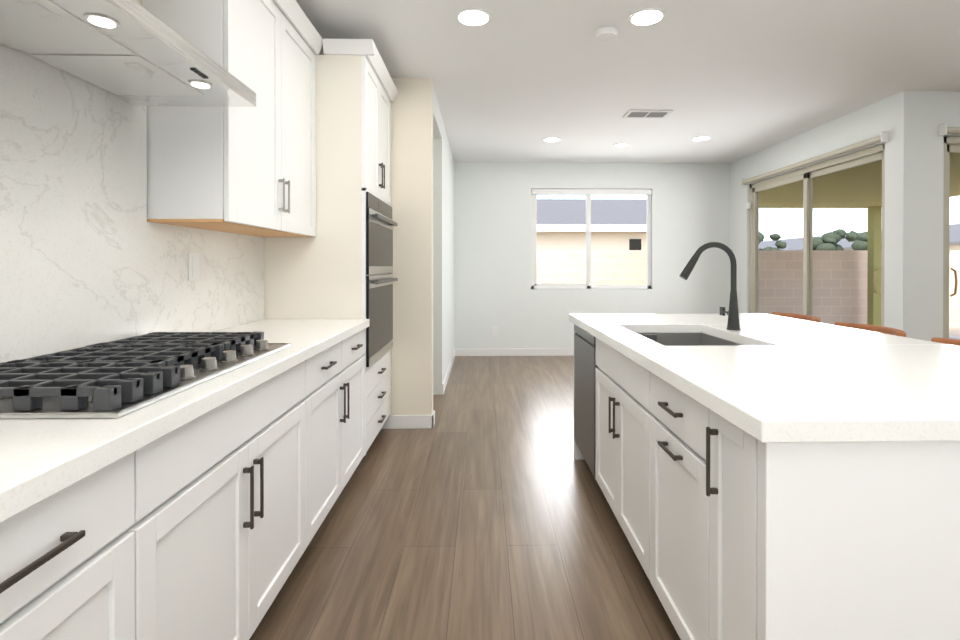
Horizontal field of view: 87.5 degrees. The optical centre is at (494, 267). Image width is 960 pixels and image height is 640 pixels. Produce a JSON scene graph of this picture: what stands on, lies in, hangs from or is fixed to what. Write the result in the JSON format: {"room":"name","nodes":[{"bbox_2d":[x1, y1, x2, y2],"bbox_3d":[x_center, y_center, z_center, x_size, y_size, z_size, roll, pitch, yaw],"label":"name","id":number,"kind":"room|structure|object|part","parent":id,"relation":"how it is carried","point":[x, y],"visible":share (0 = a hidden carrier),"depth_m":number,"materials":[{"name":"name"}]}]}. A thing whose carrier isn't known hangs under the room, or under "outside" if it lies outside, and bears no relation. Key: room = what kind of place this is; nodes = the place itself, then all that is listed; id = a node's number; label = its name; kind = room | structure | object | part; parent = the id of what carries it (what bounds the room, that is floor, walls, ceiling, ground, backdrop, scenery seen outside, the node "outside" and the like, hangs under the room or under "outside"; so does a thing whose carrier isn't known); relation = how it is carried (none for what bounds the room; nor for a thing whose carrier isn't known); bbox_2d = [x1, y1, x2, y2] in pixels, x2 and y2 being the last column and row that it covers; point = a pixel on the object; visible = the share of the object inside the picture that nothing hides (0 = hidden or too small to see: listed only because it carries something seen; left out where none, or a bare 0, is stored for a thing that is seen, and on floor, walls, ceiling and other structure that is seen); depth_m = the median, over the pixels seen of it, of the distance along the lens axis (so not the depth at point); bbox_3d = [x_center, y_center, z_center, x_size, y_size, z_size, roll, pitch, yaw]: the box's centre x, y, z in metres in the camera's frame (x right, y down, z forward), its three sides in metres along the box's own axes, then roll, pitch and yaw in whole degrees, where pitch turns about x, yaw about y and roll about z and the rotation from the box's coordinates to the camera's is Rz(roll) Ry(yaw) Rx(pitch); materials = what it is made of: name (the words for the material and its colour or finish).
{"room":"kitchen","nodes":[
{"label":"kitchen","id":0,"kind":"room"},
{"bbox_2d":[136,0,319,235],"bbox_3d":[-1.185,-0.712,2.408,0.324,1.048,1.008,0,0,-1],"label":"upper cabinet","id":1,"kind":"object","parent":0,"relation":"attached to","point":[237,171],"depth_m":2.03,"materials":[{"name":"paint"}]},
{"bbox_2d":[385,78,432,414],"bbox_3d":[-1.427,-0.109,3.821,1.910,2.635,0.120,0,0,-1],"label":"wall","id":2,"kind":"structure","parent":0,"point":[412,217],"depth_m":3.78,"materials":[{"name":"paint"}]},
{"bbox_2d":[381,413,434,428],"bbox_3d":[-0.660,1.158,3.776,0.407,0.100,0.014,0,0,-1],"label":"baseboard","id":3,"kind":"structure","parent":2,"relation":"attached to","point":[408,421],"depth_m":3.77,"materials":[{"name":"white wood"}]},
{"bbox_2d":[433,86,453,394],"bbox_3d":[-0.569,-0.116,5.431,0.120,2.635,3.060,0,0,-1],"label":"wall","id":4,"kind":"structure","parent":0,"point":[443,254],"depth_m":4.81,"materials":[{"name":"paint"}]},
{"bbox_2d":[442,349,455,394],"bbox_3d":[-0.510,1.150,5.785,0.014,0.100,2.036,0,0,-1],"label":"baseboard","id":5,"kind":"structure","parent":4,"relation":"attached to","point":[445,380],"depth_m":5.45,"materials":[{"name":"white wood"}]},
{"bbox_2d":[249,356,680,639],"bbox_3d":[2.401,1.264,2.444,9.900,0.100,9.480,0,0,-1],"label":"floor","id":6,"kind":"structure","parent":0,"point":[481,510],"depth_m":2.24,"materials":[{"name":"brown wood"}]},
{"bbox_2d":[0,436,167,639],"bbox_3d":[-1.004,0.785,0.714,0.607,0.870,0.664,0,0,-1],"label":"base cabinet","id":7,"kind":"object","parent":6,"relation":"on","point":[90,562],"depth_m":0.89,"materials":[{"name":"paint"}]},
{"bbox_2d":[168,356,315,639],"bbox_3d":[-1.022,0.782,1.461,0.607,0.870,1.075,0,0,-1],"label":"base cabinet","id":8,"kind":"object","parent":6,"relation":"on","point":[200,510],"depth_m":1.42,"materials":[{"name":"paint"}]},
{"bbox_2d":[0,320,367,527],"bbox_3d":[-1.003,0.326,1.170,0.632,0.045,3.498,0,0,-1],"label":"countertop","id":9,"kind":"structure","parent":8,"relation":"on","point":[41,458],"depth_m":0.97,"materials":[{"name":"white stone"}]},
{"bbox_2d":[0,331,290,418],"bbox_3d":[-1.030,0.273,1.463,0.520,0.057,0.915,0,0,-1],"label":"cooktop","id":10,"kind":"object","parent":9,"relation":"in","point":[117,378],"visible":1,"depth_m":1.23,"materials":[{"name":"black metal"}]},
{"bbox_2d":[256,40,395,448],"bbox_3d":[-1.057,-0.050,3.334,0.623,2.520,0.830,0,0,-1],"label":"tall cabinet","id":11,"kind":"object","parent":6,"relation":"on","point":[344,272],"depth_m":2.92,"materials":[{"name":"paint"}]},
{"bbox_2d":[316,328,367,531],"bbox_3d":[-1.043,0.779,2.400,0.607,0.870,1.046,0,0,-1],"label":"base cabinet","id":12,"kind":"object","parent":6,"relation":"on","point":[341,371],"depth_m":2.40,"materials":[{"name":"paint"}]},
{"bbox_2d":[572,322,959,639],"bbox_3d":[1.131,0.780,2.125,1.253,0.870,2.176,0,0,-1],"label":"kitchen island","id":13,"kind":"object","parent":6,"relation":"on","point":[765,477],"depth_m":1.05,"materials":[{"name":"paint"}]},
{"bbox_2d":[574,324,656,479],"bbox_3d":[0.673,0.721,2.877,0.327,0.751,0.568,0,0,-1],"label":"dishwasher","id":14,"kind":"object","parent":13,"relation":"in","point":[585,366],"depth_m":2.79,"materials":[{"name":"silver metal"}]},
{"bbox_2d":[569,314,808,329],"bbox_3d":[1.129,0.319,2.946,1.281,0.046,0.590,0,0,-1],"label":"island countertop","id":15,"kind":"structure","parent":13,"relation":"on","point":[630,321],"depth_m":2.89,"materials":[{"name":"white stone"}]},
{"bbox_2d":[589,322,928,353],"bbox_3d":[1.143,0.322,2.301,1.281,0.046,0.700,0,0,-1],"label":"island countertop","id":16,"kind":"structure","parent":13,"relation":"on","point":[755,333],"depth_m":2.26,"materials":[{"name":"white stone"}]},
{"bbox_2d":[679,242,740,329],"bbox_3d":[1.038,0.086,2.467,0.295,0.423,0.161,0,0,-1],"label":"faucet","id":17,"kind":"object","parent":16,"relation":"on","point":[733,322],"visible":1,"depth_m":2.41,"materials":[{"name":"grey metal"}]},
{"bbox_2d":[625,342,959,445],"bbox_3d":[1.162,0.325,1.482,1.281,0.046,0.938,0,0,-1],"label":"island countertop","id":18,"kind":"structure","parent":13,"relation":"on","point":[846,393],"depth_m":1.27,"materials":[{"name":"white stone"}]},
{"bbox_2d":[637,333,739,345],"bbox_3d":[0.879,0.454,2.296,0.466,0.217,0.716,0,0,-1],"label":"sink","id":19,"kind":"object","parent":18,"relation":"in","point":[666,339],"depth_m":2.64,"materials":[{"name":"silver metal"}]},
{"bbox_2d":[771,312,819,322],"bbox_3d":[1.702,0.749,3.046,0.441,0.926,0.442,0,0,-1],"label":"stool","id":20,"kind":"object","parent":6,"relation":"on","point":[804,317],"visible":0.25,"depth_m":3.10,"materials":[{"name":"brown wood"}]},
{"bbox_2d":[834,322,905,336],"bbox_3d":[1.715,0.751,2.466,0.441,0.926,0.442,0,0,-1],"label":"stool","id":21,"kind":"object","parent":6,"relation":"on","point":[884,330],"visible":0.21,"depth_m":2.50,"materials":[{"name":"brown leather"}]},
{"bbox_2d":[931,337,959,345],"bbox_3d":[1.728,0.754,1.886,0.441,0.926,0.442,0,0,-1],"label":"stool","id":22,"kind":"object","parent":6,"relation":"on","point":[956,342],"visible":0.1,"depth_m":2.05,"materials":[{"name":"brown wood"}]},
{"bbox_2d":[454,162,729,348],"bbox_3d":[1.362,-0.121,6.931,4.050,2.635,0.150,0,0,-1],"label":"wall","id":23,"kind":"structure","parent":0,"point":[690,209],"depth_m":6.84,"materials":[{"name":"paint"}]},
{"bbox_2d":[493,326,497,334],"bbox_3d":[0.014,0.856,6.824,0.070,0.120,0.006,0,0,-1],"label":"electrical outlet","id":24,"kind":"object","parent":23,"relation":"attached to","point":[495,330],"visible":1,"depth_m":6.82,"materials":[{"name":"white plastic"}]},
{"bbox_2d":[456,348,573,355],"bbox_3d":[1.349,1.146,6.853,3.780,0.100,0.014,0,0,-1],"label":"baseboard","id":25,"kind":"structure","parent":23,"relation":"attached to","point":[504,351],"depth_m":6.82,"materials":[{"name":"white wood"}]},
{"bbox_2d":[531,189,650,288],"bbox_3d":[1.336,-0.398,6.924,1.656,1.369,0.060,0,0,-1],"label":"window","id":26,"kind":"structure","parent":23,"relation":"in","point":[536,285],"depth_m":6.89,"materials":[{"name":"white plastic"}]},
{"bbox_2d":[532,189,651,194],"bbox_3d":[1.337,-1.043,6.873,1.646,0.072,0.033,0,0,-1],"label":"window blind","id":27,"kind":"object","parent":26,"relation":"attached to","point":[596,191],"visible":1,"depth_m":6.86,"materials":[{"name":"white plastic"}]},
{"bbox_2d":[272,0,959,162],"bbox_3d":[2.401,-1.472,2.433,9.900,0.100,9.480,0,0,-1],"label":"ceiling","id":28,"kind":"structure","parent":0,"point":[521,80],"depth_m":3.55,"materials":[{"name":"paint"}]},
{"bbox_2d":[455,8,491,26],"bbox_3d":[-0.117,-1.419,2.845,0.206,0.007,0.206,0,0,-1],"label":"recessed light","id":29,"kind":"object","parent":28,"relation":"in","point":[473,17],"visible":1,"depth_m":2.83,"materials":[{"name":"white plastic"}]},
{"bbox_2d":[543,137,560,141],"bbox_3d":[0.643,-1.430,5.594,0.206,0.007,0.206,0,0,-1],"label":"recessed light","id":30,"kind":"object","parent":28,"relation":"in","point":[552,139],"visible":1,"depth_m":5.57,"materials":[{"name":"white plastic"}]},
{"bbox_2d":[595,27,617,41],"bbox_3d":[0.677,-1.407,3.024,0.136,0.031,0.136,0,0,-1],"label":"smoke detector","id":31,"kind":"object","parent":28,"relation":"attached to","point":[604,34],"visible":1,"depth_m":2.99,"materials":[{"name":"white plastic"}]},
{"bbox_2d":[614,143,628,146],"bbox_3d":[1.482,-1.431,5.843,0.176,0.007,0.176,0,0,-1],"label":"recessed light","id":32,"kind":"object","parent":28,"relation":"in","point":[621,145],"visible":0.96,"depth_m":5.84,"materials":[{"name":"white plastic"}]},
{"bbox_2d":[628,8,665,26],"bbox_3d":[0.866,-1.419,2.843,0.206,0.007,0.206,0,0,-1],"label":"recessed light","id":33,"kind":"object","parent":28,"relation":"in","point":[646,17],"visible":1,"depth_m":2.83,"materials":[{"name":"white plastic"}]},
{"bbox_2d":[623,110,672,117],"bbox_3d":[1.420,-1.423,4.641,0.400,0.012,0.220,0,0,-1],"label":"ceiling vent","id":34,"kind":"object","parent":28,"relation":"in","point":[647,113],"visible":0.98,"depth_m":4.60,"materials":[{"name":"white metal"}]},
{"bbox_2d":[691,136,710,140],"bbox_3d":[2.289,-1.430,5.542,0.206,0.007,0.206,0,0,-1],"label":"recessed light","id":35,"kind":"object","parent":28,"relation":"in","point":[700,138],"visible":0.96,"depth_m":5.53,"materials":[{"name":"white plastic"}]},
{"bbox_2d":[729,91,921,339],"bbox_3d":[3.344,-0.116,5.551,0.150,2.635,3.000,0,0,-1],"label":"wall","id":36,"kind":"structure","parent":0,"point":[898,116],"depth_m":4.20,"materials":[{"name":"paint"}]},
{"bbox_2d":[746,202,750,208],"bbox_3d":[3.240,-0.792,6.386,0.019,0.080,0.080,0,0,-1],"label":"sensor","id":37,"kind":"object","parent":36,"relation":"attached to","point":[748,205],"visible":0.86,"depth_m":6.37,"materials":[{"name":"white plastic"}]},
{"bbox_2d":[741,131,888,185],"bbox_3d":[3.242,-1.103,5.335,0.061,0.090,2.290,0,0,-1],"label":"window blind","id":38,"kind":"object","parent":36,"relation":"attached to","point":[883,136],"visible":1,"depth_m":4.89,"materials":[{"name":"white"}]},
{"bbox_2d":[750,144,884,325],"bbox_3d":[3.317,0.069,5.341,0.135,2.267,2.194,0,0,-1],"label":"sliding door","id":39,"kind":"structure","parent":36,"relation":"in","point":[806,175],"depth_m":5.31,"materials":[{"name":"beige metal"}]},
{"bbox_3d":[3.301,0.116,4.329,0.057,0.234,0.016,0,0,-1],"label":"handle","id":40,"kind":"part","parent":39,"relation":"part of","materials":[{"name":"gold metal"}]},
{"bbox_2d":[921,91,959,340],"bbox_3d":[5.307,-0.111,4.171,3.710,2.635,0.150,0,0,-1],"label":"wall","id":41,"kind":"structure","parent":0,"point":[940,107],"depth_m":4.05,"materials":[{"name":"paint"}]},
{"bbox_2d":[938,123,959,135],"bbox_3d":[4.624,-1.108,4.044,2.070,0.090,0.061,0,0,-1],"label":"blind","id":42,"kind":"object","parent":41,"relation":"attached to","point":[943,129],"visible":1,"depth_m":4.00,"materials":[{"name":"white"}]},
{"bbox_2d":[943,137,959,337],"bbox_3d":[4.622,0.068,4.123,1.974,2.277,0.135,0,0,-1],"label":"sliding door","id":43,"kind":"structure","parent":41,"relation":"in","point":[951,144],"depth_m":4.09,"materials":[{"name":"beige metal"}]},
{"bbox_3d":[3.727,0.117,4.064,0.016,0.234,0.057,0,0,-1],"label":"handle","id":44,"kind":"part","parent":43,"relation":"part of","materials":[{"name":"gold metal"}]},
{"label":"outside","id":45,"kind":"structure","parent":0,"visible":0},
{"bbox_2d":[949,325,959,336],"bbox_3d":[9.534,1.241,24.974,100.000,0.170,90.000,0,0,-1],"label":"ground","id":46,"kind":"structure","parent":45,"point":[954,330],"depth_m":9.75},
{"bbox_2d":[537,199,646,249],"bbox_3d":[-1.274,-1.160,25.206,23.600,4.630,10.220,0,0,-1],"label":"house","id":47,"kind":"structure","parent":46,"relation":"on","point":[618,224],"depth_m":20.86,"materials":[{"name":"beige paint"}]},
{"bbox_2d":[537,250,959,324],"bbox_3d":[-6.753,0.430,4.691,36.500,1.610,30.200,0,0,-1],"label":"fence","id":48,"kind":"object","parent":46,"relation":"on","point":[839,285],"visible":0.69,"depth_m":10.49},
{"bbox_2d":[759,232,786,249],"bbox_3d":[16.556,-0.562,30.836,2.042,3.390,2.140,0,0,-1],"label":"tree","id":49,"kind":"object","parent":46,"relation":"on","point":[779,244],"visible":0.31,"depth_m":30.09,"materials":[{"name":"green plant"}]},
{"bbox_2d":[813,229,857,249],"bbox_3d":[16.087,-0.341,24.109,1.918,3.000,1.974,0,0,-1],"label":"tree","id":50,"kind":"object","parent":46,"relation":"on","point":[829,241],"visible":0.52,"depth_m":23.51,"materials":[{"name":"green plant"}]},
{"bbox_2d":[759,224,959,249],"bbox_3d":[36.952,-1.259,50.602,11.200,4.630,41.200,0,0,-1],"label":"house","id":51,"kind":"structure","parent":46,"relation":"on","point":[845,244],"depth_m":48.06,"materials":[{"name":"paint"}]},
{"bbox_2d":[851,231,881,249],"bbox_3d":[15.662,-0.193,20.047,1.791,2.736,1.913,0,0,-1],"label":"tree","id":52,"kind":"object","parent":46,"relation":"on","point":[860,242],"visible":0.06,"depth_m":20.46,"materials":[{"name":"green plant"}]},
{"bbox_2d":[949,335,959,338],"bbox_3d":[5.758,1.211,7.577,4.750,0.025,6.610,0,0,-1],"label":"ground","id":53,"kind":"structure","parent":46,"relation":"on","point":[953,337],"depth_m":8.62,"materials":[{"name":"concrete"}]},
{"bbox_2d":[759,153,959,325],"bbox_3d":[5.664,-0.103,7.320,4.550,2.605,6.110,0,0,-1],"label":"canopy","id":54,"kind":"object","parent":53,"relation":"on","point":[858,187],"visible":0.32,"depth_m":8.64,"materials":[{"name":"beige paint"}]},
{"bbox_3d":[-1.390,-0.098,0.896,0.150,2.635,5.970,0,0,-1],"label":"wall","id":55,"kind":"structure","parent":0,"visible":0},
{"bbox_2d":[0,0,255,106],"bbox_3d":[-1.077,-0.997,1.372,0.437,0.835,0.915,0,0,-1],"label":"range hood","id":56,"kind":"object","parent":55,"relation":"attached to","point":[134,52],"visible":1,"depth_m":1.36,"materials":[{"name":"silver metal"}]},
{"bbox_2d":[0,44,263,362],"bbox_3d":[-1.306,-0.157,1.162,0.025,0.920,3.498,0,0,-1],"label":"backsplash","id":57,"kind":"structure","parent":55,"relation":"attached to","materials":[{"name":"stone"}]},
{"bbox_2d":[188,253,198,280],"bbox_3d":[-1.313,-0.006,2.193,0.008,0.120,0.080,0,0,-1],"label":"outlet","id":58,"kind":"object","parent":57,"relation":"attached to","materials":[{"name":"white plastic"}]}
]}

